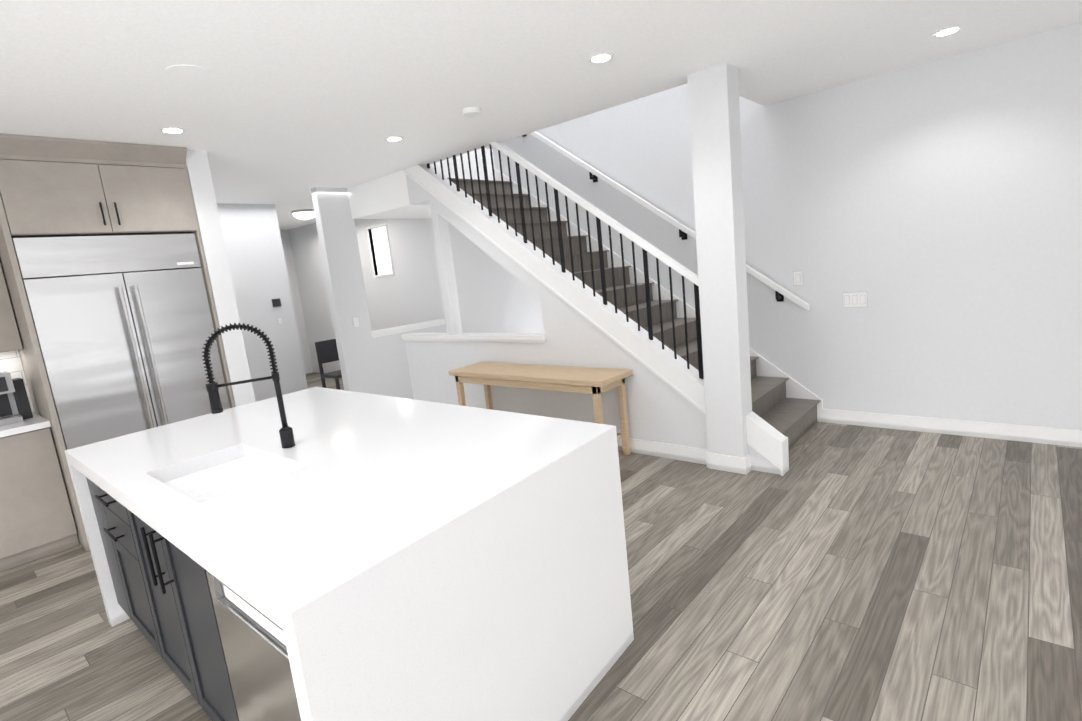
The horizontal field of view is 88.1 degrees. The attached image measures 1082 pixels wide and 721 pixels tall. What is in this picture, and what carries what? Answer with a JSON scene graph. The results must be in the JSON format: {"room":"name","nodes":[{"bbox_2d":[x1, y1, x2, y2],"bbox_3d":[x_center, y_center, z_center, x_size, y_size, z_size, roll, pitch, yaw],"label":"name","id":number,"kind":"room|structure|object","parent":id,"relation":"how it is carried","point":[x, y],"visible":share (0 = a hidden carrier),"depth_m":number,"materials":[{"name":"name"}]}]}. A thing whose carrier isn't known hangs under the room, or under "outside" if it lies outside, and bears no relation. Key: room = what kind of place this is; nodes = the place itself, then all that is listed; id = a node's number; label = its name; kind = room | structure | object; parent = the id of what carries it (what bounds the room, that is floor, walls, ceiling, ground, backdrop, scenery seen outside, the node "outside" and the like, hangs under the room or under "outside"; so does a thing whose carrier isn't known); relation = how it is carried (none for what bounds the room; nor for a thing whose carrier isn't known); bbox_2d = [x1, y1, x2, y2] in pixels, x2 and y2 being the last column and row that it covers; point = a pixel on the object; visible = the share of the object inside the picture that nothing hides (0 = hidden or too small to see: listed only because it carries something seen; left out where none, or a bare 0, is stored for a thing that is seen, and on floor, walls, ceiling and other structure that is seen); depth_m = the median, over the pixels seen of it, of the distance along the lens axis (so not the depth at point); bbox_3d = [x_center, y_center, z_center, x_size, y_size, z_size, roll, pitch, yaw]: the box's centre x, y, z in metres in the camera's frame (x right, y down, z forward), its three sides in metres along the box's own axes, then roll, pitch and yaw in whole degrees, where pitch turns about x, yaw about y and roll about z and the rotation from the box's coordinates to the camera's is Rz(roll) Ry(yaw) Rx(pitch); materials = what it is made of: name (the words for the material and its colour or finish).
{"room":"kitchen","nodes":[
{"label":"kitchen","id":0,"kind":"room"},
{"bbox_2d":[0,253,27,352],"bbox_3d":[-3.962,-0.488,3.424,0.338,1.024,0.960,3,13,41],"label":"upper cabinet","id":1,"kind":"object","parent":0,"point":[11,335],"depth_m":3.69,"materials":[{"name":"beige wood"}]},
{"bbox_2d":[186,150,255,406],"bbox_3d":[-2.683,-0.264,4.584,0.720,2.650,0.150,3,13,41],"label":"wall","id":2,"kind":"structure","parent":0,"point":[207,215],"depth_m":4.27,"materials":[{"name":"paint"}]},
{"bbox_2d":[0,133,199,248],"bbox_3d":[-3.194,-1.160,3.974,0.728,0.579,1.036,3,13,41],"label":"upper cabinet","id":3,"kind":"object","parent":2,"relation":"attached to","point":[56,187],"depth_m":3.68,"materials":[{"name":"beige wood"}]},
{"bbox_2d":[217,204,296,401],"bbox_3d":[-3.883,-0.485,6.608,0.120,2.650,1.650,3,13,41],"label":"wall","id":4,"kind":"structure","parent":0,"point":[255,254],"depth_m":6.93,"materials":[{"name":"paint"}]},
{"bbox_2d":[272,298,280,306],"bbox_3d":[-3.352,-0.732,7.093,0.021,0.100,0.100,3,13,41],"label":"switch","id":5,"kind":"object","parent":4,"relation":"attached to","point":[276,302],"visible":0.93,"depth_m":7.08,"materials":[{"name":"plastic"}]},
{"bbox_2d":[277,317,281,323],"bbox_3d":[-3.334,-0.507,7.137,0.008,0.086,0.056,3,13,41],"label":"switch","id":6,"kind":"object","parent":4,"relation":"attached to","point":[279,320],"visible":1,"depth_m":7.13,"materials":[{"name":"white plastic"}]},
{"bbox_2d":[265,204,307,390],"bbox_3d":[-4.384,-0.709,8.214,3.000,2.650,0.120,3,13,41],"label":"wall","id":7,"kind":"structure","parent":0,"point":[270,209],"depth_m":7.20,"materials":[{"name":"paint"}]},
{"bbox_2d":[280,230,312,373],"bbox_3d":[-7.449,-0.204,7.159,0.200,2.650,9.390,3,13,41],"label":"wall","id":8,"kind":"structure","parent":0,"point":[295,295],"depth_m":10.32,"materials":[{"name":"paint"}]},
{"bbox_2d":[311,187,446,398],"bbox_3d":[-1.836,-0.773,7.022,0.120,2.650,1.680,3,13,41],"label":"wall","id":9,"kind":"structure","parent":0,"point":[369,364],"depth_m":6.52,"materials":[{"name":"paint"}]},
{"bbox_2d":[352,317,359,327],"bbox_3d":[-2.169,-0.449,6.558,0.008,0.121,0.076,3,13,41],"label":"light switch","id":10,"kind":"object","parent":9,"relation":"attached to","point":[355,322],"visible":1,"depth_m":6.55,"materials":[{"name":"white plastic"}]},
{"bbox_2d":[371,318,445,337],"bbox_3d":[-1.677,-0.429,7.237,0.160,0.070,1.290,3,13,41],"label":"trim","id":11,"kind":"structure","parent":9,"relation":"on","point":[401,329],"depth_m":7.12,"materials":[{"name":"white wood"}]},
{"bbox_2d":[347,148,494,218],"bbox_3d":[-0.288,-3.259,5.253,4.370,3.200,1.300,3,13,41],"label":"wall","id":12,"kind":"structure","parent":0,"point":[385,197],"depth_m":6.20,"materials":[{"name":"paint"}]},
{"bbox_2d":[0,372,1081,720],"bbox_3d":[-2.037,1.379,2.790,14.200,0.100,9.400,3,13,41],"label":"floor","id":13,"kind":"structure","parent":0,"point":[840,572],"depth_m":2.54,"materials":[{"name":"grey wood"}]},
{"bbox_2d":[0,429,83,571],"bbox_3d":[-3.706,0.934,3.576,0.618,0.851,0.960,3,13,41],"label":"base cabinet","id":14,"kind":"object","parent":13,"relation":"on","point":[38,514],"depth_m":3.61,"materials":[{"name":"beige wood"}]},
{"bbox_2d":[0,413,51,436],"bbox_3d":[-3.749,0.497,3.486,0.643,0.040,0.983,3,13,41],"label":"countertop","id":15,"kind":"structure","parent":14,"relation":"on","point":[29,425],"depth_m":3.59,"materials":[{"name":"white stone"}]},
{"bbox_2d":[0,371,32,425],"bbox_3d":[-3.599,0.243,3.719,0.270,0.345,0.260,3,13,41],"label":"coffee maker","id":16,"kind":"object","parent":15,"relation":"on","point":[15,407],"visible":1,"depth_m":3.75,"materials":[{"name":"grey plastic"}]},
{"bbox_2d":[0,348,34,454],"bbox_3d":[-4.014,0.239,3.652,0.011,0.462,0.983,3,13,41],"label":"backsplash","id":17,"kind":"structure","parent":15,"relation":"on","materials":[{"name":"tile"}]},
{"bbox_2d":[12,233,229,449],"bbox_3d":[-3.038,0.144,4.177,0.748,2.060,1.020,3,13,41],"label":"refrigerator","id":18,"kind":"object","parent":13,"relation":"on","point":[124,327],"visible":0.54,"depth_m":3.85,"materials":[{"name":"metal"}]},
{"bbox_2d":[315,339,341,389],"bbox_3d":[-2.507,0.181,7.078,0.380,0.900,0.400,3,13,41],"label":"chair","id":19,"kind":"object","parent":13,"relation":"on","point":[326,351],"visible":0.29,"depth_m":7.05,"materials":[{"name":"plastic"}]},
{"bbox_2d":[75,419,633,720],"bbox_3d":[-0.955,0.907,2.509,2.320,0.695,1.276,3,13,41],"label":"kitchen island","id":20,"kind":"object","parent":13,"relation":"on","point":[318,554],"depth_m":1.70,"materials":[{"name":"stone"}]},
{"bbox_2d":[201,323,295,448],"bbox_3d":[-1.182,0.113,2.269,0.144,0.540,0.277,3,13,41],"label":"faucet","id":21,"kind":"object","parent":20,"relation":"on","point":[287,441],"depth_m":2.26,"materials":[{"name":"black metal"}]},
{"bbox_2d":[200,543,364,720],"bbox_3d":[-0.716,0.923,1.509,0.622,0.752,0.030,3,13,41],"label":"dishwasher","id":22,"kind":"object","parent":20,"relation":"in","point":[253,647],"depth_m":1.53,"materials":[{"name":"silver metal"}]},
{"bbox_2d":[448,362,632,454],"bbox_3d":[-0.037,0.419,4.799,1.710,0.690,0.425,3,13,41],"label":"console table","id":23,"kind":"object","parent":13,"relation":"on","point":[595,382],"visible":0.65,"depth_m":4.46,"materials":[{"name":"brown wood"}]},
{"bbox_2d":[447,178,819,448],"bbox_3d":[0.134,-0.683,5.643,4.628,2.532,1.148,3,13,41],"label":"stair","id":24,"kind":"structure","parent":13,"relation":"on","point":[794,420],"depth_m":5.18,"materials":[{"name":"grey carpet"}]},
{"bbox_2d":[687,63,751,457],"bbox_3d":[1.230,-0.541,3.790,0.260,2.650,0.180,3,13,41],"label":"column","id":25,"kind":"structure","parent":13,"relation":"on","point":[714,114],"depth_m":3.69,"materials":[{"name":"paint"}]},
{"bbox_2d":[0,0,1081,229],"bbox_3d":[-2.397,-1.395,2.236,14.200,0.300,9.200,3,13,41],"label":"ceiling","id":26,"kind":"structure","parent":0,"point":[287,106],"depth_m":3.04,"materials":[{"name":"paint"}]},
{"bbox_2d":[159,127,185,133],"bbox_3d":[-2.360,-1.474,3.584,0.149,0.008,0.149,1,12,35],"label":"recessed light","id":27,"kind":"object","parent":26,"relation":"in","point":[171,130],"depth_m":3.57,"materials":[{"name":"white plastic"}]},
{"bbox_2d":[165,65,212,79],"bbox_3d":[-1.703,-1.395,2.712,0.200,0.004,0.200,3,13,41],"label":"ceiling speaker","id":28,"kind":"object","parent":26,"relation":"attached to","point":[189,72],"visible":1,"depth_m":2.70,"materials":[{"name":"paint"}]},
{"bbox_2d":[291,209,314,219],"bbox_3d":[-3.347,-2.060,7.934,0.340,0.120,0.340,3,13,41],"label":"light","id":29,"kind":"object","parent":26,"relation":"attached to","point":[304,214],"visible":0.9,"depth_m":7.82,"materials":[{"name":"white glass"}]},
{"bbox_2d":[384,136,403,140],"bbox_3d":[-1.152,-1.740,4.392,0.149,0.008,0.149,-3,10,18],"label":"recessed light","id":30,"kind":"object","parent":26,"relation":"in","point":[391,138],"depth_m":4.37,"materials":[{"name":"white plastic"}]},
{"bbox_2d":[462,107,480,117],"bbox_3d":[-0.474,-1.698,3.832,0.130,0.042,0.130,3,13,41],"label":"smoke detector","id":31,"kind":"object","parent":26,"relation":"attached to","point":[470,112],"visible":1,"depth_m":3.79,"materials":[{"name":"white plastic"}]},
{"bbox_2d":[587,52,613,63],"bbox_3d":[0.332,-1.675,3.099,0.149,0.008,0.149,1,12,35],"label":"recessed light","id":32,"kind":"object","parent":26,"relation":"in","point":[601,57],"depth_m":3.08,"materials":[{"name":"white plastic"}]},
{"bbox_2d":[932,25,962,36],"bbox_3d":[2.369,-1.918,3.261,0.149,0.008,0.149,1,12,35],"label":"recessed light","id":33,"kind":"object","parent":26,"relation":"in","point":[953,29],"depth_m":3.25,"materials":[{"name":"white plastic"}]},
{"bbox_2d":[405,175,780,474],"bbox_3d":[-0.017,-0.675,4.896,4.040,2.799,0.120,3,13,41],"label":"wall","id":34,"kind":"structure","parent":0,"point":[660,409],"depth_m":4.91,"materials":[{"name":"paint"}]},
{"bbox_2d":[401,333,545,342],"bbox_3d":[-0.712,-0.235,5.621,2.110,0.065,0.170,3,13,41],"label":"trim","id":35,"kind":"structure","parent":34,"relation":"on","point":[508,337],"depth_m":5.43,"materials":[{"name":"white wood"}]},
{"bbox_2d":[427,141,703,378],"bbox_3d":[-0.115,-1.360,4.787,3.130,2.946,0.064,3,13,41],"label":"stair railing","id":36,"kind":"object","parent":34,"relation":"on","point":[657,253],"visible":0.65,"depth_m":4.44,"materials":[{"name":"black metal"}]},
{"bbox_2d":[403,164,788,475],"bbox_3d":[0.145,-0.681,4.742,3.625,2.829,0.158,3,13,41],"label":"trim","id":37,"kind":"structure","parent":34,"relation":"attached to","point":[767,441],"depth_m":4.49,"materials":[{"name":"white wood"}]},
{"bbox_2d":[289,22,1081,429],"bbox_3d":[0.661,-2.263,5.699,14.200,5.500,0.200,3,13,41],"label":"wall","id":38,"kind":"structure","parent":0,"point":[933,210],"depth_m":4.25,"materials":[{"name":"paint"}]},
{"bbox_2d":[366,223,393,277],"bbox_3d":[-2.406,-1.662,8.478,0.540,0.770,0.092,3,13,41],"label":"window","id":39,"kind":"structure","parent":38,"relation":"in","point":[381,245],"depth_m":8.52,"materials":[{"name":"white glass"}]},
{"bbox_2d":[494,168,822,421],"bbox_3d":[0.925,-0.850,5.694,3.540,2.800,0.016,3,13,41],"label":"trim","id":40,"kind":"structure","parent":38,"relation":"attached to","point":[766,368],"depth_m":5.48,"materials":[{"name":"white wood"}]},
{"bbox_2d":[522,131,809,310],"bbox_3d":[0.780,-1.719,5.536,3.470,2.551,0.096,3,13,41],"label":"handrail","id":41,"kind":"object","parent":38,"relation":"attached to","point":[781,292],"depth_m":5.27,"materials":[{"name":"white wood"}]},
{"bbox_2d":[793,271,802,285],"bbox_3d":[2.144,-0.685,4.664,0.076,0.121,0.010,3,13,41],"label":"light switch","id":42,"kind":"object","parent":38,"relation":"attached to","point":[798,278],"visible":1,"depth_m":4.66,"materials":[{"name":"white plastic"}]},
{"bbox_2d":[617,409,1081,474],"bbox_3d":[0.991,0.776,3.796,11.000,0.115,3.355,3,13,41],"label":"baseboard","id":43,"kind":"structure","parent":38,"relation":"attached to","point":[991,430],"depth_m":4.14,"materials":[{"name":"white wood"}]},
{"bbox_2d":[843,292,866,307],"bbox_3d":[2.481,-0.480,4.421,0.171,0.121,0.010,3,13,41],"label":"light switch","id":44,"kind":"object","parent":38,"relation":"attached to","point":[854,299],"visible":1,"depth_m":4.42,"materials":[{"name":"white plastic"}]}
]}

